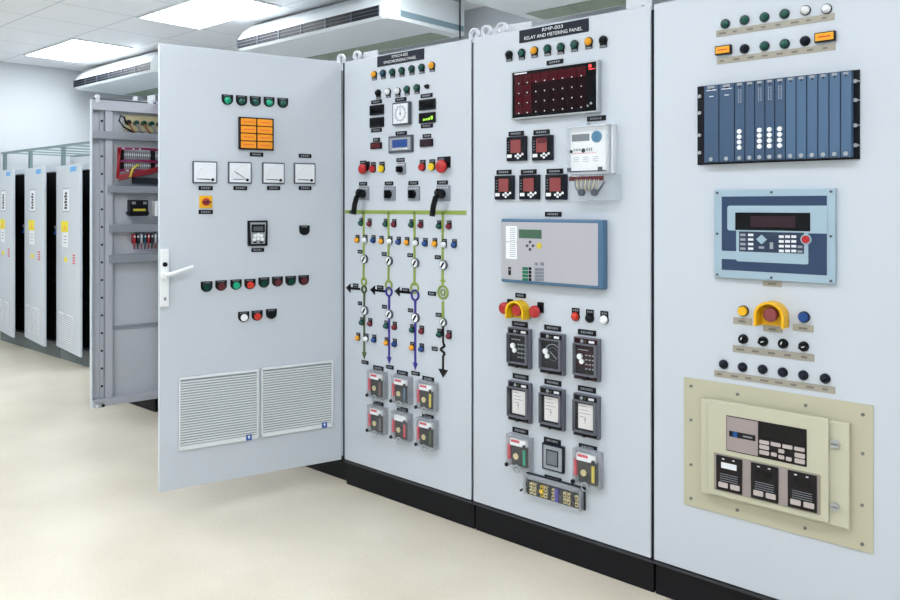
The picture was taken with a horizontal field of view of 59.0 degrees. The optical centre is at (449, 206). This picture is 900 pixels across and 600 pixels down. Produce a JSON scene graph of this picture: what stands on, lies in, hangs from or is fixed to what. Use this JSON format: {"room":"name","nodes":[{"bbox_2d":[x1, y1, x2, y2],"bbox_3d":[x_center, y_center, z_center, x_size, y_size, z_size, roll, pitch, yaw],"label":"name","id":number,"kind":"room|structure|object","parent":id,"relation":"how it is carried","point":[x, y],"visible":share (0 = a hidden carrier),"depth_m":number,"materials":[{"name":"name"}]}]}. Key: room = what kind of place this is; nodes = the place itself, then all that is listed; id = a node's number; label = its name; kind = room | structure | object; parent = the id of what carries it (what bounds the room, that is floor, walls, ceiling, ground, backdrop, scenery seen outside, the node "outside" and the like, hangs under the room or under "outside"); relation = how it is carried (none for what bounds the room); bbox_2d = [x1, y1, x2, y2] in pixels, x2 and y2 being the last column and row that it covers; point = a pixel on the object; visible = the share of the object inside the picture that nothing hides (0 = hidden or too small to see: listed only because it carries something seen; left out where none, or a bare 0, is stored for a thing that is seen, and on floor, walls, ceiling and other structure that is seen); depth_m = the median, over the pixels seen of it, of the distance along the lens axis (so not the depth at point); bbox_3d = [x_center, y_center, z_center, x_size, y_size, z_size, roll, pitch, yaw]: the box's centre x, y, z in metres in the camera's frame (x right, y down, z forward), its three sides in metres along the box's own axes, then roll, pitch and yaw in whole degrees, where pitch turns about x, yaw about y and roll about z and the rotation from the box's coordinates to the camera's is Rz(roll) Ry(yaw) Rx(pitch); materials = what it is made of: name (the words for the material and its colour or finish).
{"room":"electrical room","nodes":[
{"label":"electrical room","id":0,"kind":"room"},
{"bbox_2d":[0,61,146,170],"bbox_3d":[-6.839,-0.109,7.425,0.100,3.150,8.410,0,0,42],"label":"wall","id":1,"kind":"structure","parent":0,"point":[40,106],"depth_m":9.52,"materials":[{"name":"white paint"}]},
{"bbox_2d":[0,0,483,71],"bbox_3d":[-1.895,-1.734,2.978,13.400,0.100,8.610,0,0,42],"label":"ceiling","id":2,"kind":"structure","parent":0,"point":[26,26],"depth_m":7.42,"materials":[{"name":"tile"}]},
{"bbox_2d":[23,38,132,62],"bbox_3d":[-4.025,-1.678,8.579,1.276,0.012,0.626,0,0,42],"label":"recessed light","id":3,"kind":"object","parent":2,"relation":"in","point":[73,49],"visible":1,"depth_m":8.52,"materials":[{"name":"white plastic"}]},
{"bbox_2d":[73,51,157,96],"bbox_3d":[-3.485,-1.524,9.164,1.981,0.320,0.878,0,0,42],"label":"air conditioner","id":4,"kind":"object","parent":2,"relation":"hanging from","point":[137,76],"visible":0.52,"depth_m":8.98,"materials":[{"name":"white plastic"}]},
{"bbox_2d":[125,88,157,96],"bbox_3d":[-3.314,-1.401,9.399,1.752,0.005,0.240,0,0,42],"label":"grille","id":5,"kind":"object","parent":4,"relation":"attached to","point":[150,91],"depth_m":9.72,"materials":[{"name":"grey metal"}]},
{"bbox_2d":[136,0,281,29],"bbox_3d":[-2.092,-1.678,6.841,1.276,0.012,0.626,0,0,42],"label":"recessed light","id":6,"kind":"object","parent":2,"relation":"in","point":[195,14],"visible":1,"depth_m":6.85,"materials":[{"name":"white plastic"}]},
{"bbox_2d":[237,0,463,60],"bbox_3d":[-0.909,-1.524,6.847,2.011,0.320,0.878,0,0,42],"label":"air conditioner","id":7,"kind":"object","parent":2,"relation":"hanging from","point":[346,27],"visible":0.85,"depth_m":6.47,"materials":[{"name":"white plastic"}]},
{"bbox_2d":[307,33,449,60],"bbox_3d":[-0.738,-1.401,7.082,1.782,0.005,0.240,0,0,42],"label":"grille","id":8,"kind":"object","parent":7,"relation":"attached to","point":[421,38],"depth_m":6.89,"materials":[{"name":"grey"}]},
{"bbox_2d":[469,0,625,21],"bbox_3d":[1.099,-1.524,5.041,1.951,0.320,0.878,0,0,42],"label":"air conditioner","id":9,"kind":"object","parent":2,"relation":"hanging from","point":[536,10],"visible":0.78,"depth_m":5.57,"materials":[{"name":"white"}]},
{"bbox_2d":[526,0,625,19],"bbox_3d":[1.269,-1.401,5.277,1.722,0.005,0.240,0,0,42],"label":"grille","id":10,"kind":"object","parent":9,"relation":"attached to","point":[583,6],"depth_m":5.60,"materials":[{"name":"grey"}]},
{"bbox_2d":[158,43,346,491],"bbox_3d":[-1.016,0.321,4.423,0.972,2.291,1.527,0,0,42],"label":"door","id":11,"kind":"structure","parent":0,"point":[250,145],"depth_m":3.92,"materials":[{"name":"paint"}]},
{"bbox_2d":[178,369,258,450],"bbox_3d":[-1.115,0.977,3.848,0.384,0.345,0.014,0,0,-32],"label":"vent","id":12,"kind":"object","parent":11,"relation":"attached to","point":[218,408],"depth_m":3.84,"materials":[{"name":"white metal"}]},
{"bbox_2d":[222,94,232,104],"bbox_3d":[-1.080,-0.523,3.869,0.031,0.050,0.055,0,0,42],"label":"lamp","id":13,"kind":"object","parent":11,"relation":"attached to","point":[227,99],"depth_m":3.86,"materials":[{"name":"green plastic"}]},
{"bbox_2d":[236,95,246,105],"bbox_3d":[-1.021,-0.523,3.906,0.031,0.050,0.055,0,0,42],"label":"lamp","id":14,"kind":"object","parent":11,"relation":"attached to","point":[241,100],"depth_m":3.90,"materials":[{"name":"green plastic"}]},
{"bbox_2d":[250,96,260,105],"bbox_3d":[-0.962,-0.525,3.942,0.031,0.050,0.055,0,0,42],"label":"lamp","id":15,"kind":"object","parent":11,"relation":"attached to","point":[254,100],"depth_m":3.94,"materials":[{"name":"green plastic"}]},
{"bbox_2d":[263,97,274,106],"bbox_3d":[-0.902,-0.526,3.979,0.031,0.050,0.055,0,0,42],"label":"lamp","id":16,"kind":"object","parent":11,"relation":"attached to","point":[267,101],"depth_m":3.97,"materials":[{"name":"green plastic"}]},
{"bbox_2d":[277,98,287,107],"bbox_3d":[-0.841,-0.526,4.016,0.031,0.050,0.055,0,0,42],"label":"lamp","id":17,"kind":"object","parent":11,"relation":"attached to","point":[281,102],"depth_m":4.01,"materials":[{"name":"green plastic"}]},
{"bbox_2d":[261,360,332,436],"bbox_3d":[-0.776,0.973,4.057,0.384,0.345,0.014,0,0,-32],"label":"vent","id":18,"kind":"object","parent":11,"relation":"attached to","point":[297,395],"depth_m":4.05,"materials":[{"name":"white metal"}]},
{"bbox_2d":[0,340,672,599],"bbox_3d":[-1.895,1.516,2.978,13.400,0.100,8.610,0,0,42],"label":"floor","id":19,"kind":"structure","parent":0,"point":[84,515],"depth_m":3.60,"materials":[{"name":"plastic"}]},
{"bbox_2d":[0,169,27,347],"bbox_3d":[-4.377,0.536,8.829,0.797,1.860,1.149,0,0,42],"label":"tall cabinet","id":20,"kind":"object","parent":19,"relation":"on","point":[12,181],"visible":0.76,"depth_m":8.43,"materials":[{"name":"grey metal"}]},
{"bbox_2d":[0,299,2,323],"bbox_3d":[-4.856,1.126,8.583,0.010,0.260,0.205,0,0,-40],"label":"vent","id":21,"kind":"object","parent":20,"relation":"attached to","point":[1,300],"depth_m":8.52,"materials":[{"name":"white metal"}]},
{"bbox_2d":[3,301,8,327],"bbox_3d":[-4.679,1.126,8.375,0.010,0.260,0.242,0,0,-40],"label":"vent","id":22,"kind":"object","parent":20,"relation":"attached to","point":[5,303],"depth_m":8.37,"materials":[{"name":"white metal"}]},
{"bbox_2d":[25,166,59,357],"bbox_3d":[-3.786,0.536,8.298,0.796,1.860,1.149,0,0,42],"label":"tall cabinet","id":23,"kind":"object","parent":19,"relation":"on","point":[40,182],"visible":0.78,"depth_m":7.91,"materials":[{"name":"grey metal"}]},
{"bbox_2d":[26,304,31,331],"bbox_3d":[-4.265,1.126,8.051,0.010,0.260,0.205,0,0,-40],"label":"vent","id":24,"kind":"object","parent":23,"relation":"attached to","point":[28,306],"depth_m":8.05,"materials":[{"name":"white metal"}]},
{"bbox_2d":[32,307,38,335],"bbox_3d":[-4.088,1.126,7.843,0.010,0.260,0.242,0,0,-40],"label":"vent","id":25,"kind":"object","parent":23,"relation":"attached to","point":[35,310],"depth_m":7.83,"materials":[{"name":"white metal"}]},
{"bbox_2d":[1,141,89,169],"bbox_3d":[-3.532,-0.512,8.223,3.650,0.236,0.820,0,0,42],"label":"rack","id":26,"kind":"object","parent":23,"relation":"on","point":[63,147],"visible":0.39,"depth_m":8.59,"materials":[{"name":"silver metal"}]},
{"bbox_2d":[56,163,89,366],"bbox_3d":[-3.195,0.536,7.766,0.796,1.860,1.149,0,0,42],"label":"tall cabinet","id":27,"kind":"object","parent":19,"relation":"on","point":[72,180],"visible":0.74,"depth_m":7.39,"materials":[{"name":"grey metal"}]},
{"bbox_2d":[58,311,64,340],"bbox_3d":[-3.674,1.126,7.520,0.010,0.260,0.205,0,0,-40],"label":"vent","id":28,"kind":"object","parent":27,"relation":"attached to","point":[61,314],"depth_m":7.51,"materials":[{"name":"white metal"}]},
{"bbox_2d":[66,314,73,344],"bbox_3d":[-3.497,1.126,7.311,0.010,0.260,0.242,0,0,-40],"label":"vent","id":29,"kind":"object","parent":27,"relation":"attached to","point":[69,317],"depth_m":7.30,"materials":[{"name":"white metal"}]},
{"bbox_2d":[90,95,157,407],"bbox_3d":[-1.653,0.356,5.339,1.197,2.220,1.016,0,0,42],"label":"tall cabinet","id":30,"kind":"object","parent":19,"relation":"on","point":[123,133],"visible":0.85,"depth_m":5.47,"materials":[{"name":"metal"}]},
{"bbox_2d":[130,95,157,411],"bbox_3d":[-2.248,0.321,6.181,0.888,2.291,0.600,0,0,42],"label":"tall cabinet","id":31,"kind":"object","parent":19,"relation":"on","point":[152,405],"visible":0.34,"depth_m":5.75,"materials":[{"name":"metal"}]},
{"bbox_2d":[343,28,479,528],"bbox_3d":[-0.054,0.321,4.096,0.892,2.291,0.666,0,0,42],"label":"tall cabinet","id":32,"kind":"object","parent":19,"relation":"on","point":[408,115],"visible":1,"depth_m":3.86,"materials":[{"name":"metal"}]},
{"bbox_2d":[354,235,359,242],"bbox_3d":[-0.486,0.165,4.109,0.030,0.042,0.024,0,0,42],"label":"lamp","id":33,"kind":"object","parent":32,"relation":"attached to","point":[356,237],"depth_m":4.11,"materials":[{"name":"orange plastic"}]},
{"bbox_2d":[355,332,359,340],"bbox_3d":[-0.481,0.671,4.105,0.030,0.042,0.024,0,0,42],"label":"lamp","id":34,"kind":"object","parent":32,"relation":"attached to","point":[357,334],"depth_m":4.10,"materials":[{"name":"orange plastic"}]},
{"bbox_2d":[349,186,368,214],"bbox_3d":[-0.466,-0.033,4.063,0.089,0.144,0.066,0,0,42],"label":"switch","id":35,"kind":"object","parent":32,"relation":"attached to","point":[360,205],"depth_m":4.07,"materials":[{"name":"black plastic"}]},
{"bbox_2d":[358,218,362,225],"bbox_3d":[-0.463,0.078,4.088,0.030,0.042,0.024,0,0,42],"label":"lamp","id":36,"kind":"object","parent":32,"relation":"attached to","point":[360,220],"depth_m":4.09,"materials":[{"name":"green plastic"}]},
{"bbox_2d":[359,317,363,325],"bbox_3d":[-0.459,0.589,4.085,0.030,0.042,0.024,0,0,42],"label":"lamp","id":37,"kind":"object","parent":32,"relation":"attached to","point":[361,319],"depth_m":4.08,"materials":[{"name":"green plastic"}]},
{"bbox_2d":[362,235,367,242],"bbox_3d":[-0.440,0.163,4.068,0.030,0.042,0.024,0,0,42],"label":"lamp","id":38,"kind":"object","parent":32,"relation":"attached to","point":[364,237],"depth_m":4.07,"materials":[{"name":"grey plastic"}]},
{"bbox_2d":[363,333,368,341],"bbox_3d":[-0.434,0.669,4.062,0.030,0.042,0.024,0,0,42],"label":"lamp","id":39,"kind":"object","parent":32,"relation":"attached to","point":[365,335],"depth_m":4.06,"materials":[{"name":"white plastic"}]},
{"bbox_2d":[366,218,371,226],"bbox_3d":[-0.416,0.079,4.046,0.030,0.042,0.024,0,0,42],"label":"lamp","id":40,"kind":"object","parent":32,"relation":"attached to","point":[368,220],"depth_m":4.05,"materials":[{"name":"red plastic"}]},
{"bbox_2d":[367,318,372,326],"bbox_3d":[-0.413,0.588,4.043,0.030,0.042,0.024,0,0,42],"label":"lamp","id":41,"kind":"object","parent":32,"relation":"attached to","point":[369,320],"depth_m":4.04,"materials":[{"name":"red plastic"}]},
{"bbox_2d":[370,235,375,242],"bbox_3d":[-0.395,0.163,4.027,0.030,0.042,0.024,0,0,42],"label":"lamp","id":42,"kind":"object","parent":32,"relation":"attached to","point":[372,237],"depth_m":4.03,"materials":[{"name":"blue plastic"}]},
{"bbox_2d":[371,334,376,342],"bbox_3d":[-0.391,0.668,4.023,0.030,0.042,0.024,0,0,42],"label":"lamp","id":43,"kind":"object","parent":32,"relation":"attached to","point":[373,336],"depth_m":4.02,"materials":[{"name":"blue plastic"}]},
{"bbox_2d":[371,71,376,80],"bbox_3d":[-0.390,-0.666,4.022,0.037,0.047,0.024,0,0,42],"label":"lamp","id":44,"kind":"object","parent":32,"relation":"attached to","point":[373,73],"depth_m":4.02,"materials":[{"name":"orange plastic"}]},
{"bbox_2d":[375,89,380,98],"bbox_3d":[-0.367,-0.569,4.002,0.037,0.047,0.024,0,0,42],"label":"lamp","id":45,"kind":"object","parent":32,"relation":"attached to","point":[377,91],"depth_m":4.00,"materials":[{"name":"grey plastic"}]},
{"bbox_2d":[378,236,383,243],"bbox_3d":[-0.350,0.166,3.987,0.030,0.042,0.024,0,0,42],"label":"lamp","id":46,"kind":"object","parent":32,"relation":"attached to","point":[380,238],"depth_m":3.98,"materials":[{"name":"orange plastic"}]},
{"bbox_2d":[379,69,385,78],"bbox_3d":[-0.341,-0.665,3.979,0.037,0.047,0.024,0,0,42],"label":"lamp","id":47,"kind":"object","parent":32,"relation":"attached to","point":[382,72],"depth_m":3.98,"materials":[{"name":"blue plastic"}]},
{"bbox_2d":[382,219,387,226],"bbox_3d":[-0.328,0.079,3.966,0.030,0.042,0.024,0,0,42],"label":"lamp","id":48,"kind":"object","parent":32,"relation":"attached to","point":[384,221],"depth_m":3.96,"materials":[{"name":"green plastic"}]},
{"bbox_2d":[383,320,387,328],"bbox_3d":[-0.324,0.588,3.963,0.030,0.042,0.024,0,0,42],"label":"lamp","id":49,"kind":"object","parent":32,"relation":"attached to","point":[385,322],"depth_m":3.96,"materials":[{"name":"green plastic"}]},
{"bbox_2d":[383,337,388,345],"bbox_3d":[-0.323,0.672,3.962,0.030,0.042,0.024,0,0,42],"label":"lamp","id":50,"kind":"object","parent":32,"relation":"attached to","point":[385,339],"depth_m":3.96,"materials":[{"name":"orange plastic"}]},
{"bbox_2d":[384,186,395,199],"bbox_3d":[-0.310,-0.068,3.942,0.080,0.070,0.036,0,0,42],"label":"switch","id":51,"kind":"object","parent":32,"relation":"attached to","point":[389,191],"depth_m":3.94,"materials":[{"name":"black plastic"}]},
{"bbox_2d":[387,236,392,244],"bbox_3d":[-0.303,0.166,3.945,0.030,0.042,0.024,0,0,42],"label":"lamp","id":52,"kind":"object","parent":32,"relation":"attached to","point":[389,238],"depth_m":3.94,"materials":[{"name":"grey plastic"}]},
{"bbox_2d":[389,68,395,77],"bbox_3d":[-0.291,-0.663,3.934,0.037,0.047,0.024,0,0,42],"label":"lamp","id":53,"kind":"object","parent":32,"relation":"attached to","point":[392,71],"depth_m":3.93,"materials":[{"name":"green plastic"}]},
{"bbox_2d":[390,219,396,227],"bbox_3d":[-0.283,0.081,3.926,0.030,0.042,0.024,0,0,42],"label":"lamp","id":54,"kind":"object","parent":32,"relation":"attached to","point":[393,222],"depth_m":3.93,"materials":[{"name":"red plastic"}]},
{"bbox_2d":[391,338,396,346],"bbox_3d":[-0.280,0.672,3.923,0.030,0.042,0.024,0,0,42],"label":"lamp","id":55,"kind":"object","parent":32,"relation":"attached to","point":[393,340],"depth_m":3.92,"materials":[{"name":"blue plastic"}]},
{"bbox_2d":[391,321,396,329],"bbox_3d":[-0.280,0.588,3.923,0.030,0.042,0.024,0,0,42],"label":"lamp","id":56,"kind":"object","parent":32,"relation":"attached to","point":[393,323],"depth_m":3.92,"materials":[{"name":"red plastic"}]},
{"bbox_2d":[395,237,400,244],"bbox_3d":[-0.259,0.167,3.905,0.030,0.042,0.024,0,0,42],"label":"lamp","id":57,"kind":"object","parent":32,"relation":"attached to","point":[397,239],"depth_m":3.90,"materials":[{"name":"blue plastic"}]},
{"bbox_2d":[396,163,405,173],"bbox_3d":[-0.247,-0.188,3.886,0.055,0.055,0.036,0,0,42],"label":"switch","id":58,"kind":"object","parent":32,"relation":"attached to","point":[400,167],"depth_m":3.88,"materials":[{"name":"black plastic"}]},
{"bbox_2d":[398,67,404,76],"bbox_3d":[-0.242,-0.663,3.890,0.037,0.047,0.024,0,0,42],"label":"lamp","id":59,"kind":"object","parent":32,"relation":"attached to","point":[401,70],"depth_m":3.89,"materials":[{"name":"green plastic"}]},
{"bbox_2d":[403,237,409,245],"bbox_3d":[-0.216,0.167,3.866,0.030,0.042,0.024,0,0,42],"label":"lamp","id":60,"kind":"object","parent":32,"relation":"attached to","point":[406,240],"depth_m":3.87,"materials":[{"name":"orange plastic"}]},
{"bbox_2d":[403,85,409,95],"bbox_3d":[-0.216,-0.568,3.866,0.037,0.047,0.024,0,0,42],"label":"lamp","id":61,"kind":"object","parent":32,"relation":"attached to","point":[406,88],"depth_m":3.86,"materials":[{"name":"green plastic"}]},
{"bbox_2d":[408,219,413,227],"bbox_3d":[-0.193,0.080,3.845,0.030,0.042,0.024,0,0,42],"label":"lamp","id":62,"kind":"object","parent":32,"relation":"attached to","point":[410,221],"depth_m":3.84,"materials":[{"name":"green plastic"}]},
{"bbox_2d":[409,342,413,350],"bbox_3d":[-0.189,0.674,3.842,0.030,0.042,0.024,0,0,42],"label":"lamp","id":63,"kind":"object","parent":32,"relation":"attached to","point":[411,344],"depth_m":3.84,"materials":[{"name":"orange"}]},
{"bbox_2d":[409,324,413,332],"bbox_3d":[-0.189,0.589,3.842,0.030,0.042,0.024,0,0,42],"label":"lamp","id":64,"kind":"object","parent":32,"relation":"attached to","point":[411,326],"depth_m":3.84,"materials":[{"name":"green plastic"}]},
{"bbox_2d":[408,65,414,74],"bbox_3d":[-0.191,-0.664,3.844,0.037,0.047,0.024,0,0,42],"label":"lamp","id":65,"kind":"object","parent":32,"relation":"attached to","point":[411,68],"depth_m":3.84,"materials":[{"name":"green plastic"}]},
{"bbox_2d":[408,186,419,200],"bbox_3d":[-0.185,-0.066,3.830,0.080,0.070,0.036,0,0,42],"label":"switch","id":66,"kind":"object","parent":32,"relation":"attached to","point":[413,191],"depth_m":3.82,"materials":[{"name":"black plastic"}]},
{"bbox_2d":[412,237,418,245],"bbox_3d":[-0.169,0.168,3.824,0.030,0.042,0.024,0,0,42],"label":"lamp","id":67,"kind":"object","parent":32,"relation":"attached to","point":[415,240],"depth_m":3.82,"materials":[{"name":"grey plastic"}]},
{"bbox_2d":[413,84,419,93],"bbox_3d":[-0.165,-0.569,3.821,0.037,0.047,0.024,0,0,42],"label":"lamp","id":68,"kind":"object","parent":32,"relation":"attached to","point":[416,87],"depth_m":3.82,"materials":[{"name":"green plastic"}]},
{"bbox_2d":[417,220,422,227],"bbox_3d":[-0.146,0.082,3.803,0.030,0.042,0.024,0,0,42],"label":"lamp","id":69,"kind":"object","parent":32,"relation":"attached to","point":[419,222],"depth_m":3.80,"materials":[{"name":"red plastic"}]},
{"bbox_2d":[418,343,423,351],"bbox_3d":[-0.142,0.674,3.800,0.030,0.042,0.024,0,0,42],"label":"lamp","id":70,"kind":"object","parent":32,"relation":"attached to","point":[420,345],"depth_m":3.80,"materials":[{"name":"blue plastic"}]},
{"bbox_2d":[418,325,423,333],"bbox_3d":[-0.142,0.589,3.800,0.030,0.042,0.024,0,0,42],"label":"lamp","id":71,"kind":"object","parent":32,"relation":"attached to","point":[420,327],"depth_m":3.80,"materials":[{"name":"red plastic"}]},
{"bbox_2d":[418,64,424,73],"bbox_3d":[-0.141,-0.663,3.799,0.037,0.047,0.024,0,0,42],"label":"lamp","id":72,"kind":"object","parent":32,"relation":"attached to","point":[421,67],"depth_m":3.80,"materials":[{"name":"green plastic"}]},
{"bbox_2d":[421,238,427,246],"bbox_3d":[-0.124,0.169,3.784,0.030,0.042,0.024,0,0,42],"label":"lamp","id":73,"kind":"object","parent":32,"relation":"attached to","point":[424,241],"depth_m":3.78,"materials":[{"name":"blue plastic"}]},
{"bbox_2d":[428,62,434,71],"bbox_3d":[-0.091,-0.663,3.754,0.037,0.047,0.024,0,0,42],"label":"lamp","id":74,"kind":"object","parent":32,"relation":"attached to","point":[431,65],"depth_m":3.75,"materials":[{"name":"orange plastic"}]},
{"bbox_2d":[431,238,436,246],"bbox_3d":[-0.078,0.167,3.742,0.030,0.042,0.024,0,0,42],"label":"lamp","id":75,"kind":"object","parent":32,"relation":"attached to","point":[433,240],"depth_m":3.74,"materials":[{"name":"orange plastic"}]},
{"bbox_2d":[435,220,440,228],"bbox_3d":[-0.057,0.084,3.723,0.030,0.042,0.024,0,0,42],"label":"lamp","id":76,"kind":"object","parent":32,"relation":"attached to","point":[437,222],"depth_m":3.72,"materials":[{"name":"green plastic"}]},
{"bbox_2d":[436,328,441,337],"bbox_3d":[-0.056,0.592,3.722,0.030,0.042,0.024,0,0,42],"label":"lamp","id":77,"kind":"object","parent":32,"relation":"attached to","point":[438,330],"depth_m":3.72,"materials":[{"name":"green plastic"}]},
{"bbox_2d":[429,185,449,216],"bbox_3d":[-0.051,-0.028,3.690,0.085,0.146,0.066,0,0,42],"label":"switch","id":78,"kind":"object","parent":32,"relation":"attached to","point":[440,204],"depth_m":3.69,"materials":[{"name":"black plastic"}]},
{"bbox_2d":[441,239,446,247],"bbox_3d":[-0.033,0.170,3.701,0.030,0.042,0.024,0,0,42],"label":"lamp","id":79,"kind":"object","parent":32,"relation":"attached to","point":[443,241],"depth_m":3.70,"materials":[{"name":"grey plastic"}]},
{"bbox_2d":[445,330,451,338],"bbox_3d":[-0.010,0.593,3.681,0.030,0.042,0.024,0,0,42],"label":"lamp","id":80,"kind":"object","parent":32,"relation":"attached to","point":[448,333],"depth_m":3.68,"materials":[{"name":"red plastic"}]},
{"bbox_2d":[445,221,451,229],"bbox_3d":[-0.010,0.084,3.681,0.030,0.042,0.024,0,0,42],"label":"lamp","id":81,"kind":"object","parent":32,"relation":"attached to","point":[448,224],"depth_m":3.68,"materials":[{"name":"red plastic"}]},
{"bbox_2d":[450,239,456,247],"bbox_3d":[0.013,0.169,3.660,0.030,0.042,0.024,0,0,42],"label":"lamp","id":82,"kind":"object","parent":32,"relation":"attached to","point":[453,242],"depth_m":3.66,"materials":[{"name":"blue plastic"}]},
{"bbox_2d":[473,0,655,591],"bbox_3d":[0.611,0.321,3.500,0.890,2.291,0.662,0,0,42],"label":"tall cabinet","id":83,"kind":"object","parent":19,"relation":"on","point":[564,110],"visible":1,"depth_m":3.24,"materials":[{"name":"metal"}]},
{"bbox_2d":[505,50,512,61],"bbox_3d":[0.251,-0.656,3.446,0.037,0.047,0.024,0,0,42],"label":"lamp","id":84,"kind":"object","parent":83,"relation":"attached to","point":[508,53],"depth_m":3.44,"materials":[{"name":"black plastic"}]},
{"bbox_2d":[517,49,525,59],"bbox_3d":[0.301,-0.655,3.401,0.037,0.047,0.024,0,0,42],"label":"lamp","id":85,"kind":"object","parent":83,"relation":"attached to","point":[521,53],"depth_m":3.40,"materials":[{"name":"green plastic"}]},
{"bbox_2d":[530,46,537,57],"bbox_3d":[0.351,-0.656,3.356,0.037,0.047,0.024,0,0,42],"label":"lamp","id":86,"kind":"object","parent":83,"relation":"attached to","point":[533,49],"depth_m":3.35,"materials":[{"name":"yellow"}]},
{"bbox_2d":[543,44,551,55],"bbox_3d":[0.401,-0.655,3.311,0.037,0.047,0.024,0,0,42],"label":"lamp","id":87,"kind":"object","parent":83,"relation":"attached to","point":[547,48],"depth_m":3.31,"materials":[{"name":"green plastic"}]},
{"bbox_2d":[556,42,564,54],"bbox_3d":[0.450,-0.653,3.267,0.037,0.047,0.024,0,0,42],"label":"lamp","id":88,"kind":"object","parent":83,"relation":"attached to","point":[560,46],"depth_m":3.27,"materials":[{"name":"green plastic"}]},
{"bbox_2d":[570,40,578,51],"bbox_3d":[0.500,-0.655,3.222,0.037,0.047,0.024,0,0,42],"label":"lamp","id":89,"kind":"object","parent":83,"relation":"attached to","point":[574,44],"depth_m":3.22,"materials":[{"name":"green plastic"}]},
{"bbox_2d":[584,37,592,48],"bbox_3d":[0.550,-0.657,3.178,0.037,0.047,0.024,0,0,42],"label":"lamp","id":90,"kind":"object","parent":83,"relation":"attached to","point":[588,41],"depth_m":3.18,"materials":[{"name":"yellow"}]},
{"bbox_2d":[599,35,607,47],"bbox_3d":[0.599,-0.653,3.133,0.037,0.047,0.024,0,0,42],"label":"lamp","id":91,"kind":"object","parent":83,"relation":"attached to","point":[603,39],"depth_m":3.13,"materials":[{"name":"grey plastic"}]},
{"bbox_2d":[653,0,899,599],"bbox_3d":[1.279,0.350,2.906,0.893,2.231,0.652,0,0,42],"label":"tall cabinet","id":92,"kind":"object","parent":19,"relation":"on","point":[777,122],"visible":1,"depth_m":2.67,"materials":[{"name":"metal"}]},
{"bbox_2d":[715,44,731,55],"bbox_3d":[0.966,-0.554,2.808,0.058,0.032,0.016,0,0,42],"label":"lamp","id":93,"kind":"object","parent":92,"relation":"attached to","point":[720,49],"depth_m":2.80,"materials":[{"name":"orange plastic"}]},
{"bbox_2d":[720,19,729,28],"bbox_3d":[0.966,-0.647,2.803,0.033,0.033,0.024,0,0,42],"label":"lamp","id":94,"kind":"object","parent":92,"relation":"attached to","point":[724,23],"depth_m":2.80,"materials":[{"name":"teal plastic"}]},
{"bbox_2d":[739,44,749,53],"bbox_3d":[1.018,-0.550,2.757,0.033,0.033,0.024,0,0,42],"label":"lamp","id":95,"kind":"object","parent":92,"relation":"attached to","point":[743,48],"depth_m":2.75,"materials":[{"name":"black plastic"}]},
{"bbox_2d":[739,15,749,24],"bbox_3d":[1.018,-0.650,2.757,0.033,0.033,0.024,0,0,42],"label":"lamp","id":96,"kind":"object","parent":92,"relation":"attached to","point":[743,19],"depth_m":2.75,"materials":[{"name":"teal plastic"}]},
{"bbox_2d":[759,41,769,50],"bbox_3d":[1.069,-0.550,2.711,0.033,0.033,0.024,0,0,42],"label":"lamp","id":97,"kind":"object","parent":92,"relation":"attached to","point":[763,45],"depth_m":2.71,"materials":[{"name":"teal plastic"}]},
{"bbox_2d":[759,12,769,21],"bbox_3d":[1.069,-0.649,2.711,0.033,0.033,0.024,0,0,42],"label":"lamp","id":98,"kind":"object","parent":92,"relation":"attached to","point":[763,16],"depth_m":2.71,"materials":[{"name":"teal plastic"}]},
{"bbox_2d":[779,39,789,48],"bbox_3d":[1.119,-0.549,2.666,0.033,0.033,0.024,0,0,42],"label":"lamp","id":99,"kind":"object","parent":92,"relation":"attached to","point":[783,43],"depth_m":2.66,"materials":[{"name":"teal plastic"}]},
{"bbox_2d":[779,9,789,18],"bbox_3d":[1.118,-0.649,2.666,0.033,0.033,0.024,0,0,42],"label":"lamp","id":100,"kind":"object","parent":92,"relation":"attached to","point":[783,13],"depth_m":2.66,"materials":[{"name":"teal plastic"}]},
{"bbox_2d":[800,36,810,45],"bbox_3d":[1.168,-0.549,2.622,0.033,0.033,0.024,0,0,42],"label":"lamp","id":101,"kind":"object","parent":92,"relation":"attached to","point":[804,40],"depth_m":2.62,"materials":[{"name":"black plastic"}]},
{"bbox_2d":[800,5,810,15],"bbox_3d":[1.169,-0.650,2.621,0.033,0.033,0.024,0,0,42],"label":"lamp","id":102,"kind":"object","parent":92,"relation":"attached to","point":[805,10],"depth_m":2.62,"materials":[{"name":"white plastic"}]},
{"bbox_2d":[814,30,835,42],"bbox_3d":[1.218,-0.552,2.581,0.064,0.032,0.016,0,0,42],"label":"lamp","id":103,"kind":"object","parent":92,"relation":"attached to","point":[820,36],"depth_m":2.58,"materials":[{"name":"orange plastic"}]},
{"bbox_2d":[821,3,831,13],"bbox_3d":[1.218,-0.644,2.577,0.033,0.033,0.024,0,0,42],"label":"lamp","id":104,"kind":"object","parent":92,"relation":"attached to","point":[826,8],"depth_m":2.57,"materials":[{"name":"white plastic"}]},
{"bbox_2d":[155,0,673,101],"bbox_3d":[0.951,-0.109,6.141,13.400,3.150,0.100,0,0,42],"label":"wall","id":105,"kind":"structure","parent":0,"point":[477,18],"depth_m":6.64,"materials":[{"name":"white paint"}]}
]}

